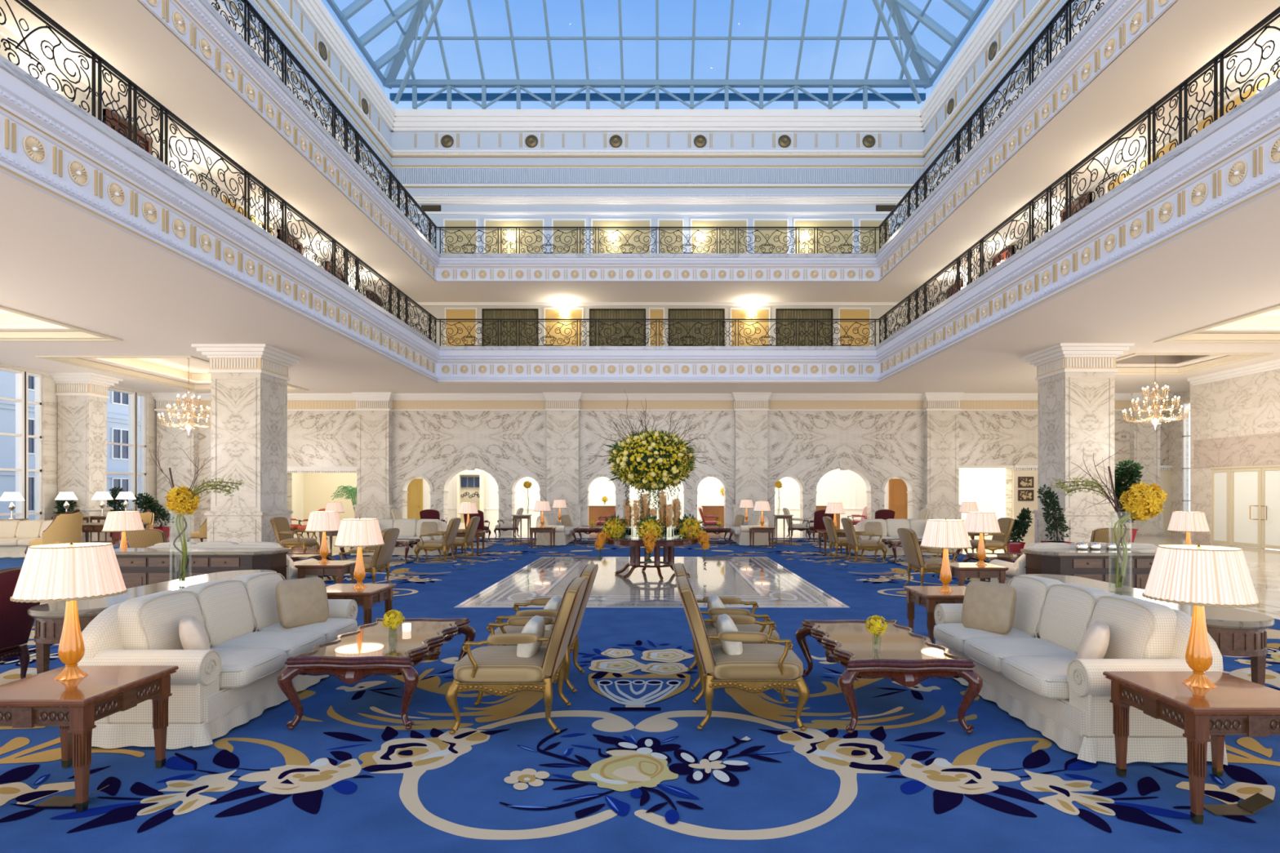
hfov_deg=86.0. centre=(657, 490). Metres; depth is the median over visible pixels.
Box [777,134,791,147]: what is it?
air vent
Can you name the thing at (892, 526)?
cushion
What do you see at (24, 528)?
cushion
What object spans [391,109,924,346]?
wall
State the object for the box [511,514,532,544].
console table
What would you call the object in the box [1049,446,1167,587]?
flower arrangement
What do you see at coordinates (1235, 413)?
wall
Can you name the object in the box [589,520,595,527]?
flowers
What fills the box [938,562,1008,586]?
side table
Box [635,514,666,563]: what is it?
bunch
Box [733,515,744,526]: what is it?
throw pillow
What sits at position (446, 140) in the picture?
air vent
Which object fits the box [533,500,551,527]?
table lamp
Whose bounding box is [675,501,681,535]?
orchid spray
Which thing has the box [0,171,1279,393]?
ceiling
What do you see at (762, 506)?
table lamp
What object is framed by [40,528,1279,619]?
floor
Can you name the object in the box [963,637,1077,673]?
seat cushion
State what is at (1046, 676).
seat cushion
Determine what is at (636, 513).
orchid spray
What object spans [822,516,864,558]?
armchair
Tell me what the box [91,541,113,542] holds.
shelf
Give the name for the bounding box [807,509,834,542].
armchair
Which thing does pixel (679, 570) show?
armchair
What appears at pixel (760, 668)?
armchair
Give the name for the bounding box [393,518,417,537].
cushion
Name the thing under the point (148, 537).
armchair
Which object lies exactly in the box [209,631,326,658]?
seat cushion
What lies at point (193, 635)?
throw pillow
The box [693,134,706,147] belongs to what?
air vent
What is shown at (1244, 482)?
door
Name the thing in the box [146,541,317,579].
console table
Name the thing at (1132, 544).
cushion
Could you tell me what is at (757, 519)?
cushion
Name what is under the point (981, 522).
table lamp
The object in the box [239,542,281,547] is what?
cushion
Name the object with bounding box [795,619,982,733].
coffee table
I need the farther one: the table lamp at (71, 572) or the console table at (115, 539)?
the console table at (115, 539)
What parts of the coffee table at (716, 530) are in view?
leg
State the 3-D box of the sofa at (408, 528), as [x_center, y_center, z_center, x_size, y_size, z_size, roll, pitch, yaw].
[-6.747,1.215,18.088,2.461,0.927,1.029,0,0,0]
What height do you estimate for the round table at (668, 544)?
0.777 m
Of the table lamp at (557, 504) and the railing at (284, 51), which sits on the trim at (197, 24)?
the railing at (284, 51)
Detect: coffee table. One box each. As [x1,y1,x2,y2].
[277,617,475,729]
[286,552,334,580]
[339,538,420,563]
[572,525,604,544]
[700,525,733,544]
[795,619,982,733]
[881,538,960,563]
[963,552,1022,582]
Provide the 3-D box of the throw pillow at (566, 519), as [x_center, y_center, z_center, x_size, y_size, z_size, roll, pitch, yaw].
[-3.050,1.020,22.900,0.201,0.423,0.424,0,0,29]
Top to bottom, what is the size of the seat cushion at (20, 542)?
0.196 m
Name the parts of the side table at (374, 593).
leg, leg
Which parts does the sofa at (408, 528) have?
backrest, arm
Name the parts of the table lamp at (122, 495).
lamp shade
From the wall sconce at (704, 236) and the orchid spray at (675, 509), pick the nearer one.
the orchid spray at (675, 509)
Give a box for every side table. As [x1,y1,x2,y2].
[0,666,178,811]
[294,560,357,583]
[319,531,351,550]
[325,583,396,624]
[454,530,486,555]
[528,526,556,547]
[747,526,774,547]
[817,530,848,555]
[902,586,966,644]
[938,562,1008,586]
[951,533,984,552]
[1102,671,1279,823]
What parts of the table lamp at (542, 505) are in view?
lamp shade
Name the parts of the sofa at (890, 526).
arm, backrest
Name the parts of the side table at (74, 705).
leg, leg, leg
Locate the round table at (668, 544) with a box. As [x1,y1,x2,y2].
[604,533,700,579]
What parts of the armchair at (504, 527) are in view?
seat, seat rail, backrest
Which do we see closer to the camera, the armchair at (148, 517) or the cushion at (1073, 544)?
the cushion at (1073, 544)
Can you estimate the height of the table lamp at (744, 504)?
0.800 m
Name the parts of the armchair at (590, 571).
arm, seat, arm, leg, seat rail, leg, backrest, nail trim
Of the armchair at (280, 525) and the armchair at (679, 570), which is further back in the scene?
the armchair at (280, 525)
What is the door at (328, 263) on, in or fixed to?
in the wall at (344, 77)
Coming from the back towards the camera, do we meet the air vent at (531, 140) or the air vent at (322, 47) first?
the air vent at (531, 140)
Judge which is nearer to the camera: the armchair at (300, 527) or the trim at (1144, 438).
the armchair at (300, 527)
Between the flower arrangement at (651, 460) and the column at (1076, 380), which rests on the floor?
the column at (1076, 380)
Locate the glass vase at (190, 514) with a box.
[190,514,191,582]
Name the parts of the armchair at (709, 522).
backrest, seat rail, seat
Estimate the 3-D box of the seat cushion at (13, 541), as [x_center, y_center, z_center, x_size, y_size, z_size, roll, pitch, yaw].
[-16.400,1.296,17.540,0.627,0.196,0.719,0,0,0]
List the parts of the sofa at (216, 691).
arm, backrest, arm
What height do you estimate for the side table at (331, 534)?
0.600 m
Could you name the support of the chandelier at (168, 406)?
hanging from the ceiling
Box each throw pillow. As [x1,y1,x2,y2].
[178,615,210,649]
[275,577,328,628]
[420,521,437,537]
[516,615,545,657]
[543,595,561,630]
[560,515,572,526]
[706,595,724,627]
[715,613,742,655]
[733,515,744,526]
[865,521,882,537]
[961,580,1016,634]
[1076,621,1110,658]
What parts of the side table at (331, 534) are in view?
leg, leg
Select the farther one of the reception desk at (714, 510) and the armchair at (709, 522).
the reception desk at (714, 510)
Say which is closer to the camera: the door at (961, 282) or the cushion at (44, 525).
the cushion at (44, 525)
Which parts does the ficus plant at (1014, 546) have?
pot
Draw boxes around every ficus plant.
[51,493,76,519]
[106,486,127,541]
[132,492,173,537]
[1004,506,1033,553]
[1037,484,1073,544]
[1114,459,1144,542]
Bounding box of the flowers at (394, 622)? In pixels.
[382,609,404,638]
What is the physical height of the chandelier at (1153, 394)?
2.550 m
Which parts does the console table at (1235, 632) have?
leg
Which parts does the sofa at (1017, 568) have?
arm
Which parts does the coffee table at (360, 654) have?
leg, leg, leg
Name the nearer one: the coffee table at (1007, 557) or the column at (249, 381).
the coffee table at (1007, 557)
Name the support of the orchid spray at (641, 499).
in the glass vase
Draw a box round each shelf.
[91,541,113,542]
[514,539,530,541]
[628,560,675,567]
[774,539,791,541]
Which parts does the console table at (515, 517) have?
leg, leg, leg, leg, leg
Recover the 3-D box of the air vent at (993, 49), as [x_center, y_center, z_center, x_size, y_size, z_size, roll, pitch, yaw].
[10.175,-13.370,20.850,0.050,0.500,0.500,0,0,0]
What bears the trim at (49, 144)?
attached to the ceiling
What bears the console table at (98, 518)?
on the carpet at (5, 562)
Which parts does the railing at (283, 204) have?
scroll panel, post, post, scroll panel, post, post, scroll panel, post, post, scroll panel, post, post, scroll panel, post, post, scroll panel, post, post, scroll panel, post, post, scroll panel, post, post, scroll panel, post, post, scroll panel, post, post, scroll panel, post, post, scroll panel, post, post, scroll panel, post, post, scroll panel, post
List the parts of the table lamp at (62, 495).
lamp shade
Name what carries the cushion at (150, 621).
on the sofa at (216, 691)
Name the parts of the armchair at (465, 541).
seat, seat rail, leg, nail trim, backrest, leg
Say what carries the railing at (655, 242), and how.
on the trim at (197, 24)
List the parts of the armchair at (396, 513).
backrest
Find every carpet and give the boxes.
[0,537,1279,852]
[0,543,129,569]
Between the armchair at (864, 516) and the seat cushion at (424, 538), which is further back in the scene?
the armchair at (864, 516)
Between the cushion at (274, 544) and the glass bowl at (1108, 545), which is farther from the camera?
the cushion at (274, 544)
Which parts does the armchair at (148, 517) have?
backrest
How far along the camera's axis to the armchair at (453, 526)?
16.10 m
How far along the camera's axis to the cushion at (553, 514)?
22.64 m
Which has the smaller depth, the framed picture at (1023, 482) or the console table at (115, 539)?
the console table at (115, 539)
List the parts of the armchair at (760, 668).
backrest, nail trim, leg, leg, arm, seat rail, arm, seat, leg, leg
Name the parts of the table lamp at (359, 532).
lamp shade, braid trim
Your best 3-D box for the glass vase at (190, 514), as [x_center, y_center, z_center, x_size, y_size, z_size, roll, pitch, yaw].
[-4.420,0.530,6.350,0.170,0.700,0.170,0,0,0]
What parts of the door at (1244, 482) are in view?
handle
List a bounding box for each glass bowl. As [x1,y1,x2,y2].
[1075,542,1088,549]
[1088,542,1101,549]
[1105,542,1116,549]
[1119,542,1131,549]
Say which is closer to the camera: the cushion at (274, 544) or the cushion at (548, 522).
the cushion at (274, 544)
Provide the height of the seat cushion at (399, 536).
0.196 m
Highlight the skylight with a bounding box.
[326,0,989,109]
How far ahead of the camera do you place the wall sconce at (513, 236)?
26.09 m
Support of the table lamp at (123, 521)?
on the side table
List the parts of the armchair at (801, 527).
backrest, seat rail, seat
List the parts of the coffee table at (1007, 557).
leg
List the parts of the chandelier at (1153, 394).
arm, arm, arm, arm, arm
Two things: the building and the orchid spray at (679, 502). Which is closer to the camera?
the orchid spray at (679, 502)
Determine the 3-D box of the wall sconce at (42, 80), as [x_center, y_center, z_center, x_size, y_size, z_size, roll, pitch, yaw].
[-10.073,-6.565,11.300,0.193,0.270,0.390,0,0,0]
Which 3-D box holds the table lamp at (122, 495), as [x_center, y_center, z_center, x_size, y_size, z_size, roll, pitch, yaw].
[-17.300,0.410,22.300,0.540,0.740,0.540,0,0,0]
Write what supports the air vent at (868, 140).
in the wall at (489, 176)
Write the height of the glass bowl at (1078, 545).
0.105 m
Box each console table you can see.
[0,518,28,520]
[27,569,276,674]
[81,515,90,542]
[81,522,149,542]
[89,515,114,544]
[114,532,127,543]
[114,547,291,588]
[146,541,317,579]
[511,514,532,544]
[773,514,793,544]
[1017,573,1274,685]
[1020,548,1156,590]
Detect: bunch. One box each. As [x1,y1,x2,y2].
[595,515,628,559]
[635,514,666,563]
[674,512,710,570]
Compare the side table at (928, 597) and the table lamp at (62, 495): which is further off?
the table lamp at (62, 495)
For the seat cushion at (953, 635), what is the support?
on the sofa at (1033, 672)
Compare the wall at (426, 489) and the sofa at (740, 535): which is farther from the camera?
the wall at (426, 489)
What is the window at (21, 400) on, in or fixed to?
in the wall at (49, 398)
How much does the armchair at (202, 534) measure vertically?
1.086 m
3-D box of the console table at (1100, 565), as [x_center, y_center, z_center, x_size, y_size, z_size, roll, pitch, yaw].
[6.350,1.254,9.410,2.400,0.860,0.660,0,0,0]
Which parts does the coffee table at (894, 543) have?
leg, leg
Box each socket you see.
[35,784,109,806]
[1203,792,1275,815]
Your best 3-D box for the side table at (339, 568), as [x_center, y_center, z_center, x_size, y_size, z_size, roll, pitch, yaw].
[-4.920,1.385,10.300,0.700,0.600,0.700,0,0,0]
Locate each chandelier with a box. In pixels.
[157,358,210,432]
[1121,355,1190,428]
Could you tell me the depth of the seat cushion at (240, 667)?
4.93 m
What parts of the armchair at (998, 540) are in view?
seat, seat rail, arm, backrest, nail trim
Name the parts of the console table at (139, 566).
drawer, door, drawer, door, drawer, door, drawer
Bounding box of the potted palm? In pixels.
[330,485,356,509]
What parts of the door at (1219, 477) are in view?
pane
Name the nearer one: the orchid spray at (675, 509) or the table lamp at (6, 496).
the orchid spray at (675, 509)
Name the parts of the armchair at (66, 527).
seat, backrest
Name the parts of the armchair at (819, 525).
seat, backrest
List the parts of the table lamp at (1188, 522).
lamp shade, braid trim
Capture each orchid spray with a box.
[623,500,630,533]
[624,506,631,536]
[632,499,639,537]
[639,496,644,522]
[642,493,649,519]
[649,508,656,521]
[657,491,666,534]
[659,495,666,527]
[665,503,672,537]
[671,498,679,530]
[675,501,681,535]
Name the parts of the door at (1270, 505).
pane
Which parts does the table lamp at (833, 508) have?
lamp shade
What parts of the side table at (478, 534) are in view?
leg, leg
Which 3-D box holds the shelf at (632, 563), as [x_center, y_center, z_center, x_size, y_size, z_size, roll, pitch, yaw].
[-0.115,1.468,13.700,0.940,0.040,0.940,0,0,0]
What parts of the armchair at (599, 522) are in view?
seat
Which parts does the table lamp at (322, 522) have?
braid trim, lamp shade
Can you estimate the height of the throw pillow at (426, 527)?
0.423 m
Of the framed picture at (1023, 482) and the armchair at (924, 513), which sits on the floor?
the armchair at (924, 513)
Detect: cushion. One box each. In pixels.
[0,520,20,537]
[0,537,31,546]
[15,520,44,537]
[17,537,41,546]
[40,520,52,537]
[117,590,206,649]
[154,542,196,545]
[182,579,253,646]
[196,542,239,544]
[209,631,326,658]
[210,648,287,688]
[231,572,283,631]
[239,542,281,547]
[254,617,357,643]
[377,519,394,531]
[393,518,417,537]
[397,535,413,538]
[408,536,434,541]
[416,519,441,536]
[540,514,551,525]
[546,514,555,525]
[547,513,557,525]
[564,528,571,534]
[733,528,740,534]
[747,513,757,525]
[751,514,758,525]
[753,514,764,525]
[862,519,887,536]
[868,536,893,541]
[885,518,910,536]
[908,519,927,536]
[933,622,1039,653]
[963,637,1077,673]
[1000,655,1077,699]
[1009,575,1062,636]
[1026,542,1070,548]
[1038,583,1111,653]
[1070,542,1106,545]
[1088,595,1177,658]
[1117,542,1155,546]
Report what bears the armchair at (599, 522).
on the floor
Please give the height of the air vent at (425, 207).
0.220 m
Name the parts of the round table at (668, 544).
leg, leg, leg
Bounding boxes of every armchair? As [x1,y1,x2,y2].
[0,567,39,679]
[24,509,83,554]
[120,510,154,539]
[125,528,167,547]
[186,517,207,542]
[270,516,319,553]
[290,518,303,537]
[295,508,327,538]
[331,528,399,583]
[391,508,408,519]
[414,517,461,562]
[419,509,446,523]
[437,516,479,558]
[445,577,587,734]
[463,510,491,540]
[484,564,598,693]
[493,507,523,538]
[595,510,615,525]
[672,563,780,690]
[675,576,809,730]
[697,506,721,525]
[782,507,811,538]
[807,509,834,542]
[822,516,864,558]
[840,517,887,562]
[847,506,866,524]
[875,509,895,519]
[897,528,959,586]
[906,508,929,519]
[964,517,1014,553]
[1090,527,1131,542]
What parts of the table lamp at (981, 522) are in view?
lamp shade, braid trim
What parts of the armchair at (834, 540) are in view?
leg, backrest, nail trim, leg, seat rail, seat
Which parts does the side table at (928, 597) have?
leg, leg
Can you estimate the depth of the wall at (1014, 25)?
20.16 m
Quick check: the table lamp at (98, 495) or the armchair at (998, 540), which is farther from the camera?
the table lamp at (98, 495)
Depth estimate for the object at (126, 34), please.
14.04 m
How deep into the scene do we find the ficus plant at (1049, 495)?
17.07 m
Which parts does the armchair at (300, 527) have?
seat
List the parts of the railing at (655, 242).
post, scroll panel, post, post, scroll panel, post, post, scroll panel, post, post, scroll panel, post, post, scroll panel, post, handrail, post, scroll panel, post, post, scroll panel, post, post, scroll panel, post, post, scroll panel, post, post, scroll panel, post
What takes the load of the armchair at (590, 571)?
on the carpet at (629, 768)
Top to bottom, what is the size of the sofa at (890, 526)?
0.927 m
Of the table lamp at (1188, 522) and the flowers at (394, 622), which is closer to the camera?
the flowers at (394, 622)
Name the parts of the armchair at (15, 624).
seat, seat rail, nail trim, leg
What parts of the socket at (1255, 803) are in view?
plate, lid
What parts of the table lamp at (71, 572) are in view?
braid trim, lamp shade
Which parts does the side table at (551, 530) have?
leg, leg, leg, leg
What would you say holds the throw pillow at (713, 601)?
on the armchair at (679, 570)
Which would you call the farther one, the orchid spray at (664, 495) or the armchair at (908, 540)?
the orchid spray at (664, 495)
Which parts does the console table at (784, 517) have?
leg, leg, leg, leg, leg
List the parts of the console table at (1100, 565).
drawer, door, drawer, door, door, drawer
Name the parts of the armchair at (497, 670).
leg, leg, seat, arm, seat rail, arm, leg, nail trim, leg, backrest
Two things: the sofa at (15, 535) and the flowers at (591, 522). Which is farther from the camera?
the flowers at (591, 522)
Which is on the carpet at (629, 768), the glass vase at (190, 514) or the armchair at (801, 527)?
the armchair at (801, 527)
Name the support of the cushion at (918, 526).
on the sofa at (890, 526)
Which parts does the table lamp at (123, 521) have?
lamp shade, braid trim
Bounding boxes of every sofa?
[0,520,82,557]
[76,572,357,749]
[351,518,453,555]
[536,513,575,545]
[729,513,768,545]
[850,518,952,555]
[933,575,1227,765]
[989,542,1157,584]
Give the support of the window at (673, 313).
in the wall at (489, 176)
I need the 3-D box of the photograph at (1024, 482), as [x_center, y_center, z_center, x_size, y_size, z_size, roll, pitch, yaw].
[14.050,-0.320,26.175,0.460,0.300,0.010,0,0,0]
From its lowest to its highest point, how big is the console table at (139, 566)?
0.860 m
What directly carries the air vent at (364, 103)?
in the wall at (344, 77)
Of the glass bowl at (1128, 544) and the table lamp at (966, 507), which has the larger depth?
the table lamp at (966, 507)
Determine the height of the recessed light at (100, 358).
0.025 m
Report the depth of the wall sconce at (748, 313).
26.12 m
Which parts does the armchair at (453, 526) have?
leg, arm, seat, seat rail, leg, nail trim, backrest, leg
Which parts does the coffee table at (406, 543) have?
leg, leg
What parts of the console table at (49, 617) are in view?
leg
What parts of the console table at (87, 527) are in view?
leg, drawer, drawer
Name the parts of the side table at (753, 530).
leg, leg, leg, leg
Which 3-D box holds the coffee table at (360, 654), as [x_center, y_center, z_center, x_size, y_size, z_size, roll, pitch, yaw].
[-2.170,1.429,5.560,0.981,0.512,1.603,0,0,0]
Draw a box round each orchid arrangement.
[147,440,244,581]
[520,480,532,514]
[774,480,784,514]
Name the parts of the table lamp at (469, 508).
lamp shade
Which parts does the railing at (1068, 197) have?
post, scroll panel, post, scroll panel, post, post, scroll panel, post, post, scroll panel, post, post, scroll panel, post, post, scroll panel, post, post, scroll panel, post, post, scroll panel, post, post, scroll panel, post, post, scroll panel, post, post, scroll panel, post, post, scroll panel, post, post, scroll panel, post, post, scroll panel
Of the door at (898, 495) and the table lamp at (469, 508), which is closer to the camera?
the table lamp at (469, 508)
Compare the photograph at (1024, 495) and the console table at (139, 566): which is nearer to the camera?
the console table at (139, 566)
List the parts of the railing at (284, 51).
scroll panel, post, post, scroll panel, post, post, scroll panel, post, post, scroll panel, post, post, scroll panel, post, post, scroll panel, post, post, scroll panel, post, post, scroll panel, post, post, scroll panel, post, post, scroll panel, post, scroll panel, post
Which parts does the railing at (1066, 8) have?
scroll panel, post, scroll panel, post, post, scroll panel, post, post, scroll panel, post, post, scroll panel, post, post, scroll panel, post, post, scroll panel, post, post, scroll panel, post, post, scroll panel, post, post, scroll panel, post, post, scroll panel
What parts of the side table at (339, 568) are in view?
leg, leg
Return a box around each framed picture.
[1017,476,1033,488]
[1017,489,1033,501]
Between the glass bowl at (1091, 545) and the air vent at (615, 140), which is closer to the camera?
the glass bowl at (1091, 545)
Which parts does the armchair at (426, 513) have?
backrest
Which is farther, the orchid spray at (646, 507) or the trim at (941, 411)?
the trim at (941, 411)
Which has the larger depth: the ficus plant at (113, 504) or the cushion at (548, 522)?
the ficus plant at (113, 504)
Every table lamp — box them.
[0,492,24,519]
[9,542,128,680]
[54,492,77,511]
[91,492,113,515]
[101,510,145,548]
[115,492,136,511]
[304,511,340,562]
[324,502,345,512]
[333,517,384,588]
[457,502,478,528]
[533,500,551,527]
[552,499,566,521]
[739,499,753,521]
[753,500,770,527]
[824,502,844,528]
[920,518,972,591]
[959,502,978,512]
[964,511,1000,565]
[1142,544,1260,688]
[1166,511,1210,544]
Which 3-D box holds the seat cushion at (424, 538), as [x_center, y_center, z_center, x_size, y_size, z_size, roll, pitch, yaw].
[-6.130,1.280,17.940,0.627,0.196,0.719,0,0,0]
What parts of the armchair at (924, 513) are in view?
backrest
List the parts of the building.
pane, pane, pane, pane, pane, pane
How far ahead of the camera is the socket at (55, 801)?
3.71 m
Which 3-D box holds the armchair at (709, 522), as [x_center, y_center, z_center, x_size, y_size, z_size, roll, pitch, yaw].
[2.086,1.174,27.700,0.939,1.053,0.732,0,0,0]
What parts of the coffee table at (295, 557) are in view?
leg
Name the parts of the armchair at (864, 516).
seat, backrest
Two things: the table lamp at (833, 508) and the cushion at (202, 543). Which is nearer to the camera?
the cushion at (202, 543)
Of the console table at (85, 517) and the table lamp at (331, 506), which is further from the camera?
the console table at (85, 517)
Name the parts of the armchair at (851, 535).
leg, backrest, nail trim, leg, seat rail, seat, arm, leg, leg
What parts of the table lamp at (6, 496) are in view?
lamp shade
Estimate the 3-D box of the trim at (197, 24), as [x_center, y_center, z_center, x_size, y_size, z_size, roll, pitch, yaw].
[0.000,-7.626,10.375,15.660,0.888,26.750,0,0,0]
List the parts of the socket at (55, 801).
plate, lid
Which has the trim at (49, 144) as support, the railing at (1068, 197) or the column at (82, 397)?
the railing at (1068, 197)
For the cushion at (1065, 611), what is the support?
on the sofa at (1033, 672)
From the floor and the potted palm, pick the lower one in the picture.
the floor
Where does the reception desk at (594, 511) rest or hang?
on the floor
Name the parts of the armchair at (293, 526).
seat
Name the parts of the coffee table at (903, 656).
leg, leg, leg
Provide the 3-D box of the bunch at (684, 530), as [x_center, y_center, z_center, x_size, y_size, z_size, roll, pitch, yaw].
[0.654,0.991,13.410,0.640,1.109,0.587,0,0,-20]
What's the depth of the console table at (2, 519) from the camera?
19.02 m
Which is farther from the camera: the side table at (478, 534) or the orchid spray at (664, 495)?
the side table at (478, 534)
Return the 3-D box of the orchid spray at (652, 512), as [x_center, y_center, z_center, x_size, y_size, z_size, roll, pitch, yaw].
[-0.096,0.614,13.199,0.153,0.564,0.156,0,0,0]
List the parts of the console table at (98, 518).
leg, leg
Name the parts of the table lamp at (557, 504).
lamp shade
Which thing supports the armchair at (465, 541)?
on the carpet at (629, 768)
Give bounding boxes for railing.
[0,0,437,343]
[211,0,437,249]
[436,226,879,253]
[436,319,878,346]
[878,0,1104,248]
[878,6,1279,343]
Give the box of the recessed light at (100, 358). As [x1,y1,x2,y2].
[99,358,210,382]
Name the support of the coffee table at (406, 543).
on the carpet at (629, 768)
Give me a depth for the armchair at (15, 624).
5.61 m
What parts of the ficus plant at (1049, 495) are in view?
pot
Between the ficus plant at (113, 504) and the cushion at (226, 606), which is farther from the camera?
the ficus plant at (113, 504)
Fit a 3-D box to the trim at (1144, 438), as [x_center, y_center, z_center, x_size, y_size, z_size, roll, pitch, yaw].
[18.600,-1.000,26.113,1.270,5.400,0.375,0,0,0]
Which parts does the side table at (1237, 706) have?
leg, leg, leg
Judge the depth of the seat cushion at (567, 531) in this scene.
21.25 m
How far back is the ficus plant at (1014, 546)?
17.70 m
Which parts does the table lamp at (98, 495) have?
lamp shade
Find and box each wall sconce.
[38,78,58,93]
[505,235,515,244]
[559,311,569,319]
[608,235,617,244]
[696,235,706,244]
[746,311,756,319]
[800,235,809,244]
[1256,78,1277,93]
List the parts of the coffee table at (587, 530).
leg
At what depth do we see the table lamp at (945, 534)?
7.28 m
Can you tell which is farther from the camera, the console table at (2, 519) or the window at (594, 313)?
the window at (594, 313)
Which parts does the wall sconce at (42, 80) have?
lamp shade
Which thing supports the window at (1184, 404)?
in the wall at (1235, 413)
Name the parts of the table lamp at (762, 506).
lamp shade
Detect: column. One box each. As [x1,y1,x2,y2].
[48,372,123,542]
[151,392,201,535]
[191,343,303,552]
[351,392,395,519]
[542,392,582,535]
[1021,342,1134,542]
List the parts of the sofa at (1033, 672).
arm, backrest, arm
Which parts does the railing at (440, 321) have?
post, scroll panel, post, post, scroll panel, post, post, scroll panel, post, post, scroll panel, post, post, scroll panel, post, handrail, post, scroll panel, post, post, scroll panel, post, post, scroll panel, post, post, scroll panel, post, post, scroll panel, post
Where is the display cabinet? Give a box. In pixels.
[457,471,484,528]
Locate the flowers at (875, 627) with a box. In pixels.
[865,615,888,644]
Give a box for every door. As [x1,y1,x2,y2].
[102,108,152,154]
[277,229,302,253]
[324,261,344,281]
[366,289,382,307]
[407,478,422,519]
[888,478,907,519]
[946,280,963,298]
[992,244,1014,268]
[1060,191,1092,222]
[1211,468,1227,544]
[1231,467,1258,547]
[1260,466,1279,549]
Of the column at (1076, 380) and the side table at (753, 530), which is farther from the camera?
the side table at (753, 530)
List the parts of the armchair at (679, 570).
nail trim, backrest, leg, leg, arm, arm, seat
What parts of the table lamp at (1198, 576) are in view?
lamp shade, braid trim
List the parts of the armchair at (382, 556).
leg, leg, arm, seat, seat rail, leg, nail trim, backrest, leg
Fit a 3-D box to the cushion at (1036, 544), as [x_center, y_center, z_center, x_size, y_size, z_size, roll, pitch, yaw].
[5.690,1.003,10.026,0.634,0.483,0.283,0,0,0]
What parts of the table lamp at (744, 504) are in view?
lamp shade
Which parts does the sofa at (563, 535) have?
backrest, arm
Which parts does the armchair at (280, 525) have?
backrest, nail trim, arm, seat, seat rail, leg, leg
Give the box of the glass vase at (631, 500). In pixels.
[631,500,631,536]
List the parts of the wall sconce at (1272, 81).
lamp shade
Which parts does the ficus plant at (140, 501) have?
pot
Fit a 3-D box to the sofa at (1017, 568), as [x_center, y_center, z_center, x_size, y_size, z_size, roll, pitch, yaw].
[6.308,1.215,10.282,2.461,0.927,1.029,0,0,0]
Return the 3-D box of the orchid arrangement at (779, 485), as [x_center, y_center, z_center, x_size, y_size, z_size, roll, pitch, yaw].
[3.836,0.215,21.705,0.312,1.051,0.248,0,0,-32]
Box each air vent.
[318,40,327,60]
[361,97,368,114]
[421,204,440,211]
[440,134,453,147]
[524,134,537,147]
[609,134,622,147]
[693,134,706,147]
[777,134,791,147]
[862,134,875,147]
[875,204,895,211]
[946,97,954,114]
[987,40,996,60]
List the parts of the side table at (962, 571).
leg, leg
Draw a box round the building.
[0,370,140,519]
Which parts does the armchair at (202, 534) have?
seat, backrest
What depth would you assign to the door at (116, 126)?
13.00 m
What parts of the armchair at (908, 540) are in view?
leg, backrest, nail trim, leg, seat rail, seat, arm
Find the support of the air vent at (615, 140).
in the wall at (489, 176)
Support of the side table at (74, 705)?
on the carpet at (629, 768)
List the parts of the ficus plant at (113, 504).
pot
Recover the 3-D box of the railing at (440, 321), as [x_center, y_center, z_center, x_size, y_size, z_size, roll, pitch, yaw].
[0.000,-5.399,23.500,15.160,0.965,0.060,0,0,0]
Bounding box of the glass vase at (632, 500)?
[631,499,632,537]
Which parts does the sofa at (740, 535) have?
arm, arm, backrest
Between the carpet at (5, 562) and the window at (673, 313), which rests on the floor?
the carpet at (5, 562)
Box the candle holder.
[402,622,411,631]
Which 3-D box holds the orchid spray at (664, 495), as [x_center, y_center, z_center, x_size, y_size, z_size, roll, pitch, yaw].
[0.104,0.496,14.120,0.157,0.801,0.154,0,0,0]
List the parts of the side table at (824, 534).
leg, leg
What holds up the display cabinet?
on the floor
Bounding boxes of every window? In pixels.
[0,367,41,519]
[106,387,146,534]
[481,308,538,346]
[589,308,645,346]
[668,308,724,346]
[775,308,832,346]
[1182,401,1190,533]
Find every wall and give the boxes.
[0,0,395,310]
[0,363,156,538]
[197,393,1173,534]
[292,468,1005,528]
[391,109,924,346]
[415,476,898,510]
[919,0,1279,311]
[1168,359,1279,543]
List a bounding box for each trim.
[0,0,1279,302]
[0,54,1279,382]
[138,0,1176,281]
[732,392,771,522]
[920,392,964,519]
[1128,392,1166,535]
[1209,464,1279,548]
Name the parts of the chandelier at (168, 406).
chain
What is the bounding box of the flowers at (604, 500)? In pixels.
[601,496,608,504]
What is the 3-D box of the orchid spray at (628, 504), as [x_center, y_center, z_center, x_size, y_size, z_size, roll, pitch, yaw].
[-0.617,0.544,13.802,0.154,0.703,0.155,0,0,0]
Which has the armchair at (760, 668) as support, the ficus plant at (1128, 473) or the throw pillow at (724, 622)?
the throw pillow at (724, 622)
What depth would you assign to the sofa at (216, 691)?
4.83 m
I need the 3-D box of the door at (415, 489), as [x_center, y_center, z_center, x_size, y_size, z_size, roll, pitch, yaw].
[-10.650,0.590,29.941,0.760,2.220,0.118,0,0,0]
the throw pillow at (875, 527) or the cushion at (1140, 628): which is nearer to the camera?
the cushion at (1140, 628)
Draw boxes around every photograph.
[1020,478,1031,486]
[1020,491,1031,499]
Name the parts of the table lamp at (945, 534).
lamp shade, braid trim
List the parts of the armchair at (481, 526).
backrest, seat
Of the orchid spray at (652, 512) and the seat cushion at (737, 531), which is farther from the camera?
the seat cushion at (737, 531)
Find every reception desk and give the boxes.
[588,505,615,525]
[700,505,724,525]
[816,505,839,528]
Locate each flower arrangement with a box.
[589,391,711,511]
[720,487,724,497]
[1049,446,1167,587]

